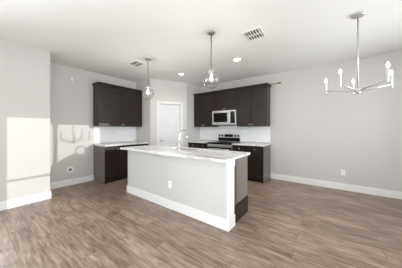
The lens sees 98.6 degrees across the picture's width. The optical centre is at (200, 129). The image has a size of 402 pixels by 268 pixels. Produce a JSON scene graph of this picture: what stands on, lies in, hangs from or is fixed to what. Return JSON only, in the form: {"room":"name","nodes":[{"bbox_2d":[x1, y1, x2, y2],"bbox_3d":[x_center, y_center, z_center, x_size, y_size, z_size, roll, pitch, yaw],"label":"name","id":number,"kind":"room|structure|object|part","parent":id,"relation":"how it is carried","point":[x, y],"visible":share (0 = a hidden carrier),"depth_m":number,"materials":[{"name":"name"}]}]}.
{"room":"kitchen","nodes":[
{"label":"kitchen","id":0,"kind":"room"},
{"bbox_2d":[0,38,49,201],"bbox_3d":[-4.127,-0.083,1.632,0.200,2.743,4.130,0,0,36],"label":"wall","id":1,"kind":"structure","parent":0,"point":[24,69],"depth_m":2.94,"materials":[{"name":"paint"}]},
{"bbox_2d":[0,175,93,210],"bbox_3d":[-3.936,1.219,2.231,0.636,0.140,4.920,0,0,36],"label":"baseboard","id":2,"kind":"structure","parent":1,"relation":"attached to","point":[12,203],"depth_m":3.12,"materials":[{"name":"white wood"}]},
{"bbox_2d":[50,62,135,182],"bbox_3d":[-2.204,-0.083,5.285,0.200,2.743,4.034,0,0,36],"label":"wall","id":3,"kind":"structure","parent":0,"point":[71,104],"depth_m":4.04,"materials":[{"name":"paint"}]},
{"bbox_2d":[66,166,73,172],"bbox_3d":[-3.021,0.929,3.997,0.012,0.150,0.150,0,0,36],"label":"outlet cover","id":4,"kind":"object","parent":3,"relation":"attached to","point":[69,169],"visible":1,"depth_m":4.00,"materials":[{"name":"white plastic"}]},
{"bbox_2d":[94,126,135,142],"bbox_3d":[-2.370,0.117,4.884,0.008,0.455,1.210,0,0,36],"label":"backsplash","id":5,"kind":"structure","parent":3,"relation":"attached to","point":[101,133],"depth_m":4.80,"materials":[{"name":"tile"}]},
{"bbox_2d":[92,81,142,126],"bbox_3d":[-2.246,-0.616,4.752,0.365,1.070,1.235,0,0,36],"label":"upper cabinet","id":6,"kind":"object","parent":3,"relation":"attached to","point":[113,105],"visible":0.98,"depth_m":4.55,"materials":[{"name":"brown wood"}]},
{"bbox_3d":[-2.303,-0.583,4.443,0.020,0.990,0.594,0,0,36],"label":"door","id":7,"kind":"part","parent":6,"relation":"part of","materials":[{"name":"brown wood"}]},
{"bbox_3d":[-2.246,-1.121,4.752,0.365,0.060,1.235,0,0,36],"label":"crown moulding","id":8,"kind":"part","parent":6,"relation":"part of","materials":[{"name":"brown wood"}]},
{"bbox_3d":[-1.947,-0.583,4.926,0.020,0.990,0.594,0,0,36],"label":"door","id":9,"kind":"part","parent":6,"relation":"part of","materials":[{"name":"brown wood"}]},
{"bbox_2d":[136,79,199,146],"bbox_3d":[-0.958,-0.083,5.430,2.057,2.743,0.620,0,0,-17],"label":"wall","id":10,"kind":"structure","parent":0,"point":[164,90],"depth_m":5.19,"materials":[{"name":"paint"}]},
{"bbox_2d":[156,101,182,146],"bbox_3d":[-0.939,0.227,5.207,0.804,2.125,0.154,0,0,-24],"label":"door","id":11,"kind":"structure","parent":10,"relation":"in","point":[169,118],"depth_m":5.20,"materials":[{"name":"paint"}]},
{"bbox_2d":[0,178,401,267],"bbox_3d":[-0.608,1.339,1.544,7.210,0.100,8.164,0,0,36],"label":"floor","id":12,"kind":"structure","parent":0,"point":[90,224],"depth_m":2.16,"materials":[{"name":"brown wood"}]},
{"bbox_2d":[93,145,128,183],"bbox_3d":[-2.297,0.847,4.448,0.643,0.885,0.604,0,0,36],"label":"base cabinet","id":13,"kind":"object","parent":12,"relation":"on","point":[110,164],"visible":0.8,"depth_m":4.23,"materials":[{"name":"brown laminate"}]},
{"bbox_3d":[-2.496,0.847,4.223,0.590,0.885,0.004,0,0,36],"label":"panel","id":14,"kind":"part","parent":13,"relation":"part of","materials":[{"name":"grey laminate"}]},
{"bbox_3d":[-2.071,0.879,4.285,0.020,0.604,0.594,0,0,36],"label":"door","id":15,"kind":"part","parent":13,"relation":"part of","materials":[{"name":"brown wood"}]},
{"bbox_3d":[-2.071,0.490,4.285,0.020,0.152,0.594,0,0,36],"label":"drawer","id":16,"kind":"part","parent":13,"relation":"part of","materials":[{"name":"brown wood"}]},
{"bbox_2d":[93,141,148,146],"bbox_3d":[-2.120,0.386,4.684,0.632,0.034,1.234,0,0,36],"label":"countertop","id":17,"kind":"structure","parent":13,"relation":"on","point":[133,142],"depth_m":4.53,"materials":[{"name":"white stone"}]},
{"bbox_2d":[127,143,147,177],"bbox_3d":[-1.939,0.847,4.933,0.643,0.885,0.599,0,0,36],"label":"base cabinet","id":18,"kind":"object","parent":12,"relation":"on","point":[147,143],"visible":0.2,"depth_m":4.73,"materials":[{"name":"brown wood"}]},
{"bbox_2d":[127,149,247,231],"bbox_3d":[-0.386,0.847,3.143,2.333,0.885,0.719,0,0,36],"label":"kitchen island","id":19,"kind":"object","parent":12,"relation":"on","point":[213,193],"visible":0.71,"depth_m":2.58,"materials":[{"name":"paint"}]},
{"bbox_3d":[-0.533,1.219,2.943,2.333,0.140,0.195,0,0,36],"label":"skirting","id":20,"kind":"part","parent":19,"relation":"part of","materials":[{"name":"white wood"}]},
{"bbox_2d":[120,145,249,162],"bbox_3d":[-0.427,0.386,3.147,2.398,0.034,0.860,0,0,36],"label":"island countertop","id":21,"kind":"structure","parent":19,"relation":"on","point":[223,156],"depth_m":2.76,"materials":[{"name":"white stone"}]},
{"bbox_2d":[176,129,187,149],"bbox_3d":[-0.355,0.182,3.219,0.111,0.374,0.251,0,0,36],"label":"kitchen faucet","id":22,"kind":"object","parent":21,"relation":"on","point":[179,144],"visible":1,"depth_m":3.14,"materials":[{"name":"silver metal"}]},
{"bbox_3d":[-0.332,0.132,3.207,0.028,0.274,0.229,0,0,36],"label":"spout","id":23,"kind":"part","parent":22,"relation":"part of","materials":[{"name":"silver metal"}]},
{"bbox_3d":[0.387,0.847,2.259,0.024,0.885,0.214,0,0,36],"label":"trim","id":24,"kind":"part","parent":19,"relation":"part of","materials":[{"name":"white wood"}]},
{"bbox_3d":[0.595,0.847,2.538,0.008,0.885,0.489,0,0,36],"label":"dark skirting","id":25,"kind":"part","parent":19,"relation":"part of","materials":[{"name":"brown wood"}]},
{"bbox_3d":[0.589,0.796,2.542,0.005,0.785,0.489,0,0,36],"label":"panel","id":26,"kind":"part","parent":19,"relation":"part of","materials":[{"name":"grey laminate"}]},
{"bbox_3d":[0.479,0.879,2.939,0.639,0.610,0.020,0,0,36],"label":"door","id":27,"kind":"part","parent":19,"relation":"part of","materials":[{"name":"brown wood"}]},
{"bbox_2d":[188,142,207,148],"bbox_3d":[0.078,0.847,5.461,0.754,0.885,0.643,0,0,36],"label":"base cabinet","id":28,"kind":"object","parent":12,"relation":"on","point":[190,144],"visible":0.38,"depth_m":5.24,"materials":[{"name":"brown wood"}]},
{"bbox_3d":[-0.239,0.490,5.349,0.372,0.152,0.020,0,0,36],"label":"drawer","id":29,"kind":"part","parent":28,"relation":"part of","materials":[{"name":"brown wood"}]},
{"bbox_2d":[188,140,213,142],"bbox_3d":[0.077,0.386,5.458,0.755,0.034,0.632,0,0,36],"label":"countertop","id":30,"kind":"structure","parent":28,"relation":"on","point":[196,141],"depth_m":5.27,"materials":[{"name":"white stone"}]},
{"bbox_3d":[0.065,0.490,5.125,0.372,0.152,0.020,0,0,36],"label":"drawer","id":31,"kind":"part","parent":28,"relation":"part of","materials":[{"name":"brown wood"}]},
{"bbox_2d":[207,134,240,150],"bbox_3d":[0.661,0.712,4.974,0.752,1.155,0.712,0,0,36],"label":"range","id":32,"kind":"object","parent":12,"relation":"on","point":[222,143],"visible":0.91,"depth_m":4.93,"materials":[{"name":"metal"}]},
{"bbox_3d":[0.494,0.769,4.747,0.746,0.560,0.035,0,0,36],"label":"oven door","id":33,"kind":"part","parent":32,"relation":"part of","materials":[{"name":"silver metal"}]},
{"bbox_3d":[0.494,0.444,4.747,0.750,0.071,0.034,0,0,36],"label":"panel","id":34,"kind":"part","parent":32,"relation":"part of","materials":[{"name":"metal"}]},
{"bbox_2d":[207,141,238,143],"bbox_3d":[0.656,0.374,4.967,0.752,0.019,0.590,0,0,36],"label":"cooktop","id":35,"kind":"object","parent":32,"relation":"in","point":[215,142],"depth_m":4.82,"materials":[{"name":"black ceramic"}]},
{"bbox_3d":[0.833,0.299,5.207,0.712,0.100,0.003,0,0,36],"label":"control panel","id":36,"kind":"part","parent":32,"relation":"part of","materials":[{"name":"black metal"}]},
{"bbox_2d":[232,145,269,183],"bbox_3d":[1.319,0.847,4.546,0.804,0.885,0.643,0,0,36],"label":"base cabinet","id":37,"kind":"object","parent":12,"relation":"on","point":[259,157],"visible":0.65,"depth_m":4.22,"materials":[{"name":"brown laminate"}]},
{"bbox_3d":[0.991,0.490,4.442,0.394,0.152,0.020,0,0,36],"label":"drawer","id":38,"kind":"part","parent":37,"relation":"part of","materials":[{"name":"brown wood"}]},
{"bbox_2d":[232,142,270,146],"bbox_3d":[1.325,0.386,4.539,0.826,0.034,0.632,0,0,36],"label":"countertop","id":39,"kind":"structure","parent":37,"relation":"on","point":[239,143],"depth_m":4.42,"materials":[{"name":"white stone"}]},
{"bbox_3d":[1.313,0.490,4.205,0.394,0.152,0.020,0,0,36],"label":"drawer","id":40,"kind":"part","parent":37,"relation":"part of","materials":[{"name":"brown wood"}]},
{"bbox_3d":[1.313,0.879,4.205,0.394,0.604,0.020,0,0,36],"label":"door","id":41,"kind":"part","parent":37,"relation":"part of","materials":[{"name":"brown wood"}]},
{"bbox_3d":[1.656,0.847,4.330,0.004,0.885,0.590,0,0,36],"label":"panel","id":42,"kind":"part","parent":37,"relation":"part of","materials":[{"name":"grey laminate"}]},
{"bbox_2d":[0,0,401,86],"bbox_3d":[-0.608,-1.504,1.544,7.210,0.100,8.164,0,0,36],"label":"ceiling","id":43,"kind":"structure","parent":0,"point":[97,36],"depth_m":2.62,"materials":[{"name":"paint"}]},
{"bbox_2d":[127,60,145,66],"bbox_3d":[-1.422,-1.448,3.818,0.340,0.012,0.260,0,0,36],"label":"ceiling vent","id":44,"kind":"object","parent":43,"relation":"in","point":[136,63],"visible":1,"depth_m":3.81,"materials":[{"name":"white plastic"}]},
{"bbox_2d":[141,57,153,99],"bbox_3d":[-1.087,-1.034,3.547,0.254,0.840,0.254,0,0,36],"label":"pendant light","id":45,"kind":"object","parent":43,"relation":"hanging from","point":[146,58],"visible":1,"depth_m":3.53,"materials":[{"name":"silver metal"}]},
{"bbox_2d":[204,30,219,88],"bbox_3d":[0.153,-1.034,2.583,0.254,0.840,0.254,0,0,36],"label":"pendant light","id":46,"kind":"object","parent":43,"relation":"hanging from","point":[211,33],"visible":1,"depth_m":2.57,"materials":[{"name":"silver metal"}]},
{"bbox_3d":[0.153,-1.165,2.583,0.018,0.529,0.018,0,0,36],"label":"stem","id":47,"kind":"part","parent":46,"relation":"part of","materials":[{"name":"grey metal"}]},
{"bbox_2d":[240,26,266,41],"bbox_3d":[0.808,-1.448,2.647,0.300,0.012,0.320,0,0,36],"label":"ceiling vent","id":48,"kind":"object","parent":43,"relation":"in","point":[256,33],"visible":1,"depth_m":2.63,"materials":[{"name":"white plastic"}]},
{"bbox_2d":[325,11,392,93],"bbox_3d":[1.995,-0.947,2.210,0.670,1.013,0.648,0,0,36],"label":"chandelier","id":49,"kind":"object","parent":43,"relation":"hanging from","point":[357,15],"visible":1,"depth_m":2.16,"materials":[{"name":"silver metal"}]},
{"bbox_3d":[1.871,-0.515,2.325,0.017,0.075,0.321,0,0,-38],"label":"arm","id":50,"kind":"part","parent":49,"relation":"part of","materials":[{"name":"silver metal"}]},
{"bbox_3d":[1.982,-0.956,2.185,0.016,0.940,0.016,0,0,36],"label":"stem","id":51,"kind":"part","parent":49,"relation":"part of","materials":[{"name":"silver metal"}]},
{"bbox_3d":[1.990,-0.515,2.006,0.017,0.075,0.321,0,0,-2],"label":"arm","id":52,"kind":"part","parent":49,"relation":"part of","materials":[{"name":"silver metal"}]},
{"bbox_3d":[2.155,-0.515,2.137,0.321,0.075,0.017,0,0,16],"label":"arm","id":53,"kind":"part","parent":49,"relation":"part of","materials":[{"name":"silver metal"}]},
{"bbox_2d":[200,51,401,191],"bbox_3d":[1.835,-0.083,4.690,7.010,2.743,0.200,0,0,36],"label":"wall","id":54,"kind":"structure","parent":0,"point":[315,134],"depth_m":3.73,"materials":[{"name":"paint"}]},
{"bbox_2d":[193,91,218,126],"bbox_3d":[0.160,-0.616,5.573,0.755,1.070,0.365,0,0,36],"label":"upper cabinet","id":55,"kind":"object","parent":54,"relation":"attached to","point":[203,102],"visible":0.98,"depth_m":5.45,"materials":[{"name":"brown wood"}]},
{"bbox_3d":[-0.073,-0.583,5.574,0.372,0.990,0.020,0,0,36],"label":"door","id":56,"kind":"part","parent":55,"relation":"part of","materials":[{"name":"brown wood"}]},
{"bbox_3d":[0.160,-1.121,5.573,0.755,0.060,0.365,0,0,36],"label":"crown moulding","id":57,"kind":"part","parent":55,"relation":"part of","materials":[{"name":"brown wood"}]},
{"bbox_3d":[0.231,-0.583,5.350,0.372,0.990,0.020,0,0,36],"label":"door","id":58,"kind":"part","parent":55,"relation":"part of","materials":[{"name":"brown wood"}]},
{"bbox_2d":[213,88,236,110],"bbox_3d":[0.771,-0.849,5.123,0.762,0.605,0.365,0,0,36],"label":"upper cabinet","id":59,"kind":"object","parent":54,"relation":"attached to","point":[225,99],"visible":0.85,"depth_m":4.99,"materials":[{"name":"brown wood"}]},
{"bbox_3d":[0.536,-0.816,5.125,0.375,0.525,0.020,0,0,36],"label":"door","id":60,"kind":"part","parent":59,"relation":"part of","materials":[{"name":"brown wood"}]},
{"bbox_2d":[212,110,236,125],"bbox_3d":[0.743,-0.326,5.085,0.758,0.430,0.441,0,0,36],"label":"microwave oven","id":61,"kind":"object","parent":59,"relation":"attached to","point":[226,117],"visible":0.95,"depth_m":4.92,"materials":[{"name":"metal"}]},
{"bbox_3d":[0.771,-1.121,5.123,0.762,0.060,0.365,0,0,36],"label":"crown moulding","id":62,"kind":"part","parent":59,"relation":"part of","materials":[{"name":"brown wood"}]},
{"bbox_3d":[0.843,-0.816,4.899,0.375,0.525,0.020,0,0,36],"label":"door","id":63,"kind":"part","parent":59,"relation":"part of","materials":[{"name":"brown wood"}]},
{"bbox_2d":[200,126,269,141],"bbox_3d":[0.893,0.117,5.255,2.322,0.455,0.008,0,0,36],"label":"backsplash","id":64,"kind":"structure","parent":54,"relation":"attached to","point":[255,133],"depth_m":5.02,"materials":[{"name":"tile"}]},
{"bbox_2d":[236,83,270,126],"bbox_3d":[1.414,-0.616,4.649,0.835,1.070,0.365,0,0,36],"label":"upper cabinet","id":65,"kind":"object","parent":54,"relation":"attached to","point":[253,101],"visible":1,"depth_m":4.51,"materials":[{"name":"brown wood"}]},
{"bbox_3d":[1.157,-0.583,4.667,0.394,0.990,0.020,0,0,36],"label":"door","id":66,"kind":"part","parent":65,"relation":"part of","materials":[{"name":"brown wood"}]},
{"bbox_3d":[1.414,-1.121,4.649,0.835,0.060,0.365,0,0,36],"label":"crown moulding","id":67,"kind":"part","parent":65,"relation":"part of","materials":[{"name":"brown wood"}]},
{"bbox_3d":[1.479,-0.583,4.430,0.394,0.990,0.020,0,0,36],"label":"door","id":68,"kind":"part","parent":65,"relation":"part of","materials":[{"name":"brown wood"}]},
{"bbox_2d":[270,173,401,198],"bbox_3d":[3.132,1.219,3.600,3.230,0.140,0.016,0,0,36],"label":"baseboard","id":69,"kind":"structure","parent":54,"relation":"attached to","point":[348,187],"depth_m":3.69,"materials":[{"name":"white wood"}]}
]}

